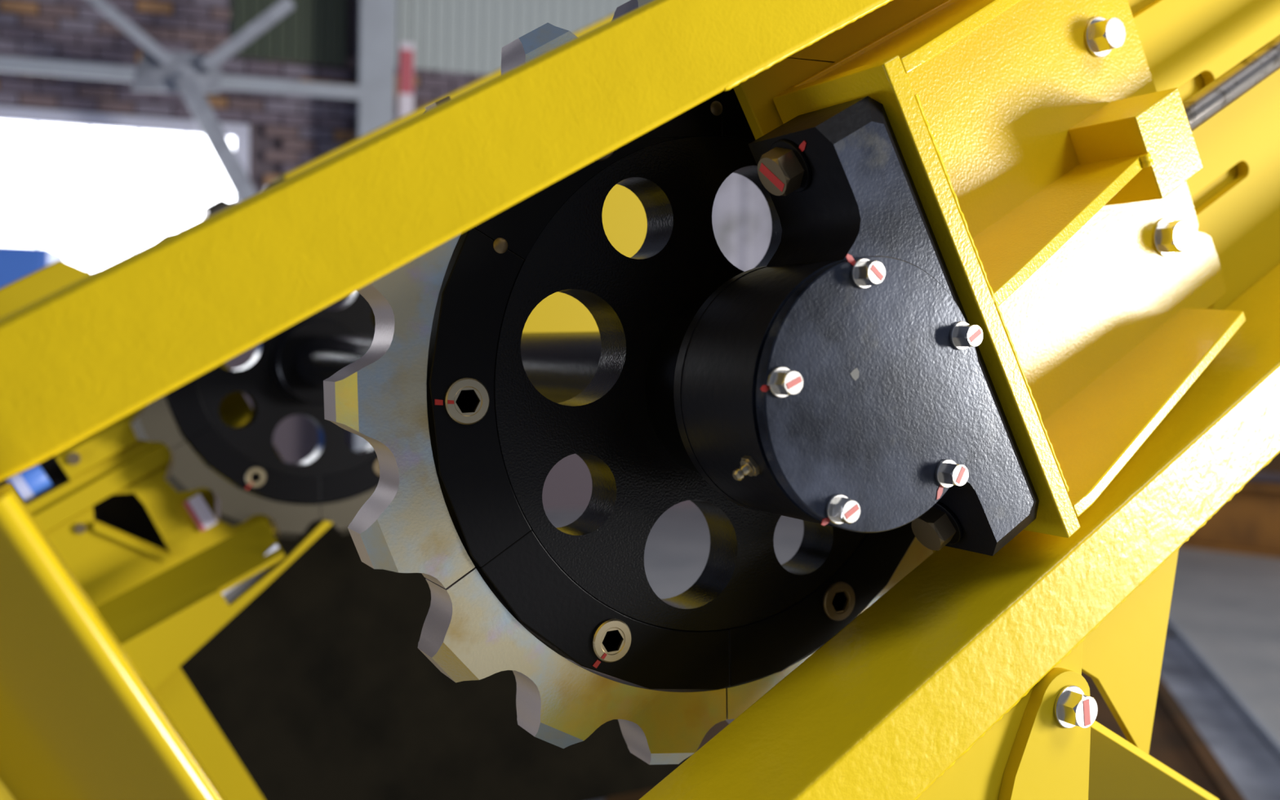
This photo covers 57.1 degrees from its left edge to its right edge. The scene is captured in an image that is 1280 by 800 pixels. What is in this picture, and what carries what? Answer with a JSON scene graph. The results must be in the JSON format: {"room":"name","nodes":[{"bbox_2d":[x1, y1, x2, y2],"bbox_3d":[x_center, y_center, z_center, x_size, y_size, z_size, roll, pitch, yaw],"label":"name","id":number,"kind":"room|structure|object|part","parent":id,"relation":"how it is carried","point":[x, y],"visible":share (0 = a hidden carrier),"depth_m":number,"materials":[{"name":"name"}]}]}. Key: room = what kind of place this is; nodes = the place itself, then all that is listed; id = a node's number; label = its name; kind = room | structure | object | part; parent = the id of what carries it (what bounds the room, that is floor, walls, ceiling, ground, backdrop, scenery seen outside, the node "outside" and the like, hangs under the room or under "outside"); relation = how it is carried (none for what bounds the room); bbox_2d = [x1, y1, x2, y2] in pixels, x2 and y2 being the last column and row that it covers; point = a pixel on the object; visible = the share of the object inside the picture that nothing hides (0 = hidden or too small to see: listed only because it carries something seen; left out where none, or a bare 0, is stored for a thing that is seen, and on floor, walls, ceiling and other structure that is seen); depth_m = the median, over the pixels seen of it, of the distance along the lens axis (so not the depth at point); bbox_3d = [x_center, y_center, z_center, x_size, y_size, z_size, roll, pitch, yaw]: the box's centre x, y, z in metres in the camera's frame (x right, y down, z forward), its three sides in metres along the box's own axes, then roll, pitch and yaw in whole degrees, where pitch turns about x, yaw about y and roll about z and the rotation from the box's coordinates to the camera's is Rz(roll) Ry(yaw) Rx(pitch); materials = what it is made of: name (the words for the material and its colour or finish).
{"room":"factory workshop","nodes":[
{"label":"factory workshop","id":0,"kind":"room"},
{"bbox_2d":[0,0,1279,510],"bbox_3d":[0.489,-1.838,9.195,18.998,5.350,0.323,1,2,-17],"label":"wall","id":1,"kind":"structure","parent":0,"point":[287,132],"depth_m":8.00,"materials":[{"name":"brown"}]},
{"bbox_2d":[0,106,249,274],"bbox_3d":[-4.494,-1.341,7.592,3.740,1.130,0.130,1,2,-17],"label":"window","id":2,"kind":"structure","parent":1,"relation":"in","point":[96,191],"depth_m":7.85,"materials":[{"name":"white glass"}]},
{"bbox_3d":[-4.251,-1.319,7.668,0.574,0.990,0.010,1,2,-17],"label":"pane","id":3,"kind":"part","parent":2,"relation":"part of","materials":[{"name":"white"}]},
{"bbox_3d":[-3.820,-1.315,7.799,0.294,0.990,0.010,1,2,-17],"label":"pane","id":4,"kind":"part","parent":2,"relation":"part of","materials":[{"name":"white"}]},
{"bbox_3d":[-3.526,-1.312,7.888,0.289,0.990,0.010,1,2,-17],"label":"pane","id":5,"kind":"part","parent":2,"relation":"part of","materials":[{"name":"white"}]},
{"bbox_3d":[-4.494,-1.341,7.592,3.740,1.130,0.130,1,2,-17],"label":"frame","id":6,"kind":"part","parent":2,"relation":"part of","materials":[{"name":"grey"}]},
{"bbox_3d":[-3.239,-1.309,7.976,0.279,0.990,0.010,1,2,-17],"label":"pane","id":7,"kind":"part","parent":2,"relation":"part of","materials":[{"name":"white"}]},
{"bbox_3d":[-2.945,-1.306,8.065,0.304,0.990,0.010,1,2,-17],"label":"pane","id":8,"kind":"part","parent":2,"relation":"part of","materials":[{"name":"white"}]},
{"bbox_2d":[0,48,364,100],"bbox_3d":[-3.855,-2.008,6.922,4.360,0.260,0.109,1,2,-17],"label":"tie beam","id":9,"kind":"structure","parent":1,"relation":"attached to","point":[150,75],"depth_m":7.17,"materials":[{"name":"grey metal"}]},
{"bbox_2d":[87,0,177,68],"bbox_3d":[-3.062,-2.226,7.036,0.544,0.455,0.072,1,2,-17],"label":"brace","id":10,"kind":"object","parent":9,"relation":"attached to","point":[104,6],"visible":1,"depth_m":7.01,"materials":[{"name":"grey paint"}]},
{"bbox_3d":[-2.827,-1.996,7.184,0.520,0.260,0.010,1,2,-17],"label":"gusset plate","id":11,"kind":"part","parent":9,"relation":"part of","materials":[{"name":"grey paint"}]},
{"bbox_2d":[173,71,257,202],"bbox_3d":[-2.542,-1.491,7.227,0.606,0.996,0.072,1,2,-17],"label":"brace","id":12,"kind":"object","parent":9,"relation":"attached to","point":[187,84],"visible":0.69,"depth_m":7.17,"materials":[{"name":"grey paint"}]},
{"bbox_2d":[200,0,294,74],"bbox_3d":[-2.411,-2.244,7.233,0.547,0.502,0.072,1,2,-17],"label":"brace","id":13,"kind":"object","parent":9,"relation":"attached to","point":[283,7],"visible":1,"depth_m":7.20,"materials":[{"name":"grey paint"}]},
{"bbox_2d":[231,0,346,66],"bbox_3d":[-2.400,-3.132,8.075,0.756,1.600,0.022,1,2,-17],"label":"window","id":14,"kind":"structure","parent":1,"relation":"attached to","point":[314,32],"depth_m":8.12,"materials":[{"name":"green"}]},
{"bbox_2d":[395,0,630,75],"bbox_3d":[-0.269,-3.127,8.723,3.051,1.570,0.024,1,2,-17],"label":"wall panel","id":15,"kind":"object","parent":1,"relation":"attached to","point":[455,36],"depth_m":8.46,"materials":[{"name":"grey metal"}]},
{"bbox_2d":[711,173,772,271],"bbox_3d":[0.864,-1.357,8.978,1.600,1.522,0.038,1,2,-17],"label":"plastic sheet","id":16,"kind":"object","parent":1,"relation":"hanging from","point":[741,218],"visible":0.07,"depth_m":8.95,"materials":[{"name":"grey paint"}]},
{"bbox_2d":[544,506,1279,799],"bbox_3d":[3.373,1.062,7.580,40.000,0.200,24.000,0,2,-29],"label":"floor","id":17,"kind":"structure","parent":0,"point":[1227,605],"depth_m":6.13,"materials":[{"name":"concrete"}]},
{"bbox_2d":[0,245,64,288],"bbox_3d":[-3.728,0.042,5.996,1.360,1.660,0.545,1,2,-17],"label":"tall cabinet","id":18,"kind":"object","parent":17,"relation":"on","point":[16,263],"visible":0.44,"depth_m":5.90,"materials":[{"name":"blue paint"}]},
{"bbox_3d":[-3.342,0.045,5.866,0.647,1.560,0.018,1,2,-17],"label":"door","id":19,"kind":"part","parent":18,"relation":"part of","materials":[{"name":"blue paint"}]},
{"bbox_2d":[0,13,647,799],"bbox_3d":[-0.672,-0.030,2.494,2.138,2.170,0.368,0,2,-29],"label":"frame","id":20,"kind":"object","parent":17,"relation":"on","point":[162,606],"visible":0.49,"depth_m":2.31,"materials":[{"name":"yellow paint"}]},
{"bbox_2d":[6,463,53,503],"bbox_3d":[-1.199,0.161,2.308,0.085,0.086,0.069,0,2,-29],"label":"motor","id":21,"kind":"object","parent":20,"relation":"attached to","point":[32,482],"visible":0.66,"depth_m":2.28,"materials":[{"name":"blue paint"}]},
{"bbox_3d":[-1.375,-0.066,2.234,0.700,0.117,0.140,-33,18,-23],"label":"rail","id":22,"kind":"part","parent":20,"relation":"part of","materials":[{"name":"yellow metal"}]},
{"bbox_2d":[0,455,168,551],"bbox_3d":[-1.280,0.320,2.342,1.231,1.000,0.016,0,2,-29],"label":"panel","id":23,"kind":"object","parent":20,"relation":"attached to","point":[124,513],"visible":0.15,"depth_m":2.45,"materials":[{"name":"brown metal"}]},
{"bbox_3d":[-1.118,0.264,2.322,0.830,0.420,0.016,-33,18,-23],"label":"plate","id":24,"kind":"part","parent":20,"relation":"part of","materials":[{"name":"yellow paint"}]},
{"bbox_3d":[-0.914,0.879,2.227,0.444,0.660,0.010,-33,18,-23],"label":"panel","id":25,"kind":"part","parent":20,"relation":"part of","materials":[{"name":"yellow paint"}]},
{"bbox_3d":[-0.897,0.506,2.192,0.820,0.208,0.010,-33,18,-23],"label":"rail","id":26,"kind":"part","parent":20,"relation":"part of","materials":[{"name":"yellow metal"}]},
{"bbox_3d":[-0.279,-0.752,2.806,1.272,0.110,0.140,-33,18,-23],"label":"rail","id":27,"kind":"part","parent":20,"relation":"part of","materials":[{"name":"yellow metal"}]},
{"bbox_3d":[-0.265,-0.333,2.763,0.810,0.620,0.014,-33,18,-23],"label":"web plate","id":28,"kind":"part","parent":20,"relation":"part of","materials":[{"name":"yellow paint"}]},
{"bbox_2d":[352,0,395,450],"bbox_3d":[-1.801,-1.865,7.996,0.230,5.400,0.244,1,2,-17],"label":"steel column","id":29,"kind":"structure","parent":17,"relation":"on","point":[376,18],"depth_m":7.87,"materials":[{"name":"grey metal"}]},
{"bbox_2d":[398,42,414,118],"bbox_3d":[-1.637,-0.812,8.149,0.100,3.290,0.033,1,2,-17],"label":"marker post","id":30,"kind":"object","parent":17,"relation":"on","point":[406,87],"visible":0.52,"depth_m":8.08,"materials":[{"name":"white paint"}]},
{"bbox_2d":[915,549,1218,799],"bbox_3d":[0.361,0.610,1.189,0.663,1.061,0.221,0,2,-29],"label":"support bracket","id":31,"kind":"object","parent":17,"relation":"on","point":[1051,745],"visible":0.84,"depth_m":1.19,"materials":[{"name":"yellow metal"}]},
{"bbox_2d":[0,0,1279,799],"bbox_3d":[0.511,-0.213,1.228,2.258,1.803,0.170,0,2,-29],"label":"frame","id":32,"kind":"object","parent":31,"relation":"on","point":[890,703],"visible":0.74,"depth_m":0.98,"materials":[{"name":"yellow paint"}]},
{"bbox_2d":[0,482,226,799],"bbox_3d":[-0.332,0.324,0.713,0.447,0.553,0.112,0,2,-29],"label":"beam","id":33,"kind":"structure","parent":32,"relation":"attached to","point":[79,720],"depth_m":0.67,"materials":[{"name":"yellow metal"}]},
{"bbox_3d":[0.386,-0.519,1.135,2.220,0.081,0.155,-33,18,-23],"label":"rail","id":34,"kind":"part","parent":32,"relation":"part of","materials":[{"name":"yellow metal"}]},
{"bbox_3d":[0.576,0.046,1.263,2.400,0.087,0.143,-33,18,-23],"label":"rail","id":35,"kind":"part","parent":32,"relation":"part of","materials":[{"name":"yellow metal"}]},
{"bbox_3d":[0.759,-0.450,1.431,1.484,0.550,0.015,-33,18,-23],"label":"web plate","id":36,"kind":"part","parent":32,"relation":"part of","materials":[{"name":"yellow paint"}]},
{"bbox_2d":[773,0,1245,537],"bbox_3d":[0.440,-0.196,1.168,0.648,0.637,0.155,0,2,-29],"label":"bracket","id":37,"kind":"object","parent":32,"relation":"attached to","point":[1049,169],"visible":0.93,"depth_m":1.20,"materials":[{"name":"yellow metal"}]},
{"bbox_2d":[673,96,1039,555],"bbox_3d":[0.207,-0.055,1.011,0.332,0.387,0.156,0,2,-29],"label":"housing","id":38,"kind":"object","parent":37,"relation":"attached to","point":[842,380],"visible":1,"depth_m":0.95,"materials":[{"name":"black metal"}]},
{"bbox_2d":[296,331,601,403],"bbox_3d":[-0.259,-0.043,1.720,0.108,0.108,1.532,0,3,-30],"label":"shaft","id":39,"kind":"object","parent":38,"relation":"attached to","point":[560,366],"visible":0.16,"depth_m":1.38,"materials":[{"name":"black paint"}]},
{"bbox_2d":[129,182,379,539],"bbox_3d":[-0.681,-0.080,2.450,0.742,0.739,0.159,0,2,-29],"label":"sprocket","id":40,"kind":"object","parent":39,"relation":"attached to","point":[336,480],"visible":0.21,"depth_m":2.38,"materials":[{"name":"black paint"}]},
{"bbox_2d":[323,0,933,764],"bbox_3d":[0.070,-0.015,1.154,0.742,0.739,0.159,0,2,-29],"label":"sprocket","id":41,"kind":"object","parent":38,"relation":"attached to","point":[465,446],"visible":0.46,"depth_m":1.07,"materials":[{"name":"black paint"}]},
{"bbox_2d":[767,366,789,397],"bbox_3d":[0.107,-0.013,0.887,0.023,0.023,0.004,0,2,-29],"label":"washer","id":42,"kind":"object","parent":38,"relation":"in","point":[775,375],"depth_m":0.88,"materials":[{"name":"silver metal"}]},
{"bbox_2d":[769,139,810,192],"bbox_3d":[0.125,-0.195,0.980,0.004,0.047,0.047,-33,18,-23],"label":"washer","id":43,"kind":"object","parent":38,"relation":"in","point":[796,153],"depth_m":0.96,"materials":[{"name":"black"}]},
{"bbox_2d":[825,493,847,524],"bbox_3d":[0.155,0.085,0.919,0.024,0.024,0.004,0,2,-29],"label":"washer","id":44,"kind":"object","parent":38,"relation":"in","point":[833,502],"depth_m":0.91,"materials":[{"name":"silver metal"}]},
{"bbox_2d":[850,258,871,288],"bbox_3d":[0.175,-0.099,0.920,0.024,0.024,0.004,0,2,-29],"label":"washer","id":45,"kind":"object","parent":38,"relation":"in","point":[859,280],"depth_m":0.91,"materials":[{"name":"silver metal"}]},
{"bbox_2d":[934,459,955,487],"bbox_3d":[0.254,0.061,0.972,0.024,0.024,0.004,0,2,-29],"label":"washer","id":46,"kind":"object","parent":38,"relation":"in","point":[944,468],"depth_m":0.97,"materials":[{"name":"silver metal"}]},
{"bbox_2d":[932,502,962,544],"bbox_3d":[0.276,0.112,1.079,0.004,0.047,0.047,-33,18,-23],"label":"washer","id":47,"kind":"object","parent":38,"relation":"in","point":[948,515],"depth_m":1.06,"materials":[{"name":"black metal"}]},
{"bbox_2d":[949,321,968,350],"bbox_3d":[0.266,-0.053,0.973,0.024,0.024,0.004,0,2,-29],"label":"washer","id":48,"kind":"object","parent":38,"relation":"in","point":[957,330],"depth_m":0.97,"materials":[{"name":"silver metal"}]},
{"bbox_3d":[0.262,-0.080,1.074,0.019,0.458,0.154,-33,18,-23],"label":"mounting plate","id":49,"kind":"part","parent":37,"relation":"part of","materials":[{"name":"yellow paint"}]},
{"bbox_2d":[1084,16,1111,57],"bbox_3d":[0.491,-0.388,1.258,0.043,0.043,0.004,0,2,-29],"label":"washer","id":50,"kind":"object","parent":37,"relation":"in","point":[1095,47],"depth_m":1.25,"materials":[{"name":"silver metal"}]},
{"bbox_2d":[1152,217,1173,256],"bbox_3d":[0.593,-0.183,1.324,0.043,0.043,0.004,0,2,-29],"label":"washer","id":51,"kind":"object","parent":37,"relation":"in","point":[1161,226],"depth_m":1.32,"materials":[{"name":"silver metal"}]},
{"bbox_2d":[1182,35,1279,131],"bbox_3d":[0.981,-0.564,1.467,0.982,0.594,0.032,0,2,-29],"label":"rod","id":52,"kind":"object","parent":37,"relation":"attached to","point":[1207,102],"visible":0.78,"depth_m":1.28,"materials":[{"name":"metal"}]},
{"bbox_3d":[0.262,0.677,1.058,0.343,0.913,0.012,0,2,-29],"label":"leg plate","id":53,"kind":"part","parent":31,"relation":"part of","materials":[{"name":"yellow paint"}]},
{"bbox_3d":[0.357,0.382,1.081,0.142,0.264,0.014,0,2,-29],"label":"lug plate","id":54,"kind":"part","parent":31,"relation":"part of","materials":[{"name":"yellow paint"}]},
{"bbox_2d":[1053,684,1084,728],"bbox_3d":[0.398,0.284,1.089,0.039,0.039,0.004,0,2,-29],"label":"washer","id":55,"kind":"object","parent":31,"relation":"in","point":[1064,695],"depth_m":1.08,"materials":[{"name":"silver metal"}]},
{"bbox_3d":[0.508,0.236,1.243,0.194,0.313,0.010,0,2,-29],"label":"gusset plate","id":56,"kind":"part","parent":31,"relation":"part of","materials":[{"name":"yellow paint"}]},
{"bbox_3d":[0.509,0.411,1.284,0.339,0.236,0.120,-1,3,-39],"label":"brace plate","id":57,"kind":"part","parent":31,"relation":"part of","materials":[{"name":"yellow paint"}]},
{"bbox_2d":[1081,671,1127,740],"bbox_3d":[1.559,1.044,4.003,0.071,0.030,0.799,2,2,14],"label":"floor plate","id":58,"kind":"object","parent":17,"relation":"on","point":[1104,717],"depth_m":3.94,"materials":[{"name":"brown metal"}]},
{"bbox_2d":[179,519,691,799],"bbox_3d":[-0.708,0.554,2.732,2.063,0.994,0.028,0,2,-29],"label":"skirt","id":59,"kind":"object","parent":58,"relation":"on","point":[322,686],"visible":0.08,"depth_m":2.76,"materials":[{"name":"black rubber"}]},
{"bbox_2d":[1148,675,1245,799],"bbox_3d":[1.675,1.056,3.757,0.190,0.030,1.289,2,2,14],"label":"floor plate","id":60,"kind":"object","parent":17,"relation":"on","point":[1179,744],"depth_m":3.55,"materials":[{"name":"brown metal"}]},
{"bbox_2d":[1160,617,1279,799],"bbox_3d":[1.972,1.039,4.108,0.200,0.050,4.200,2,2,14],"label":"steel beam","id":61,"kind":"structure","parent":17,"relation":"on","point":[1246,749],"depth_m":3.85,"materials":[{"name":"grey metal"}]},
{"bbox_2d":[1180,452,1279,558],"bbox_3d":[3.870,0.497,7.573,6.000,0.950,0.320,3,3,41],"label":"steel beam","id":62,"kind":"structure","parent":17,"relation":"on","point":[1248,523],"depth_m":7.53,"materials":[{"name":"metal"}]}
]}

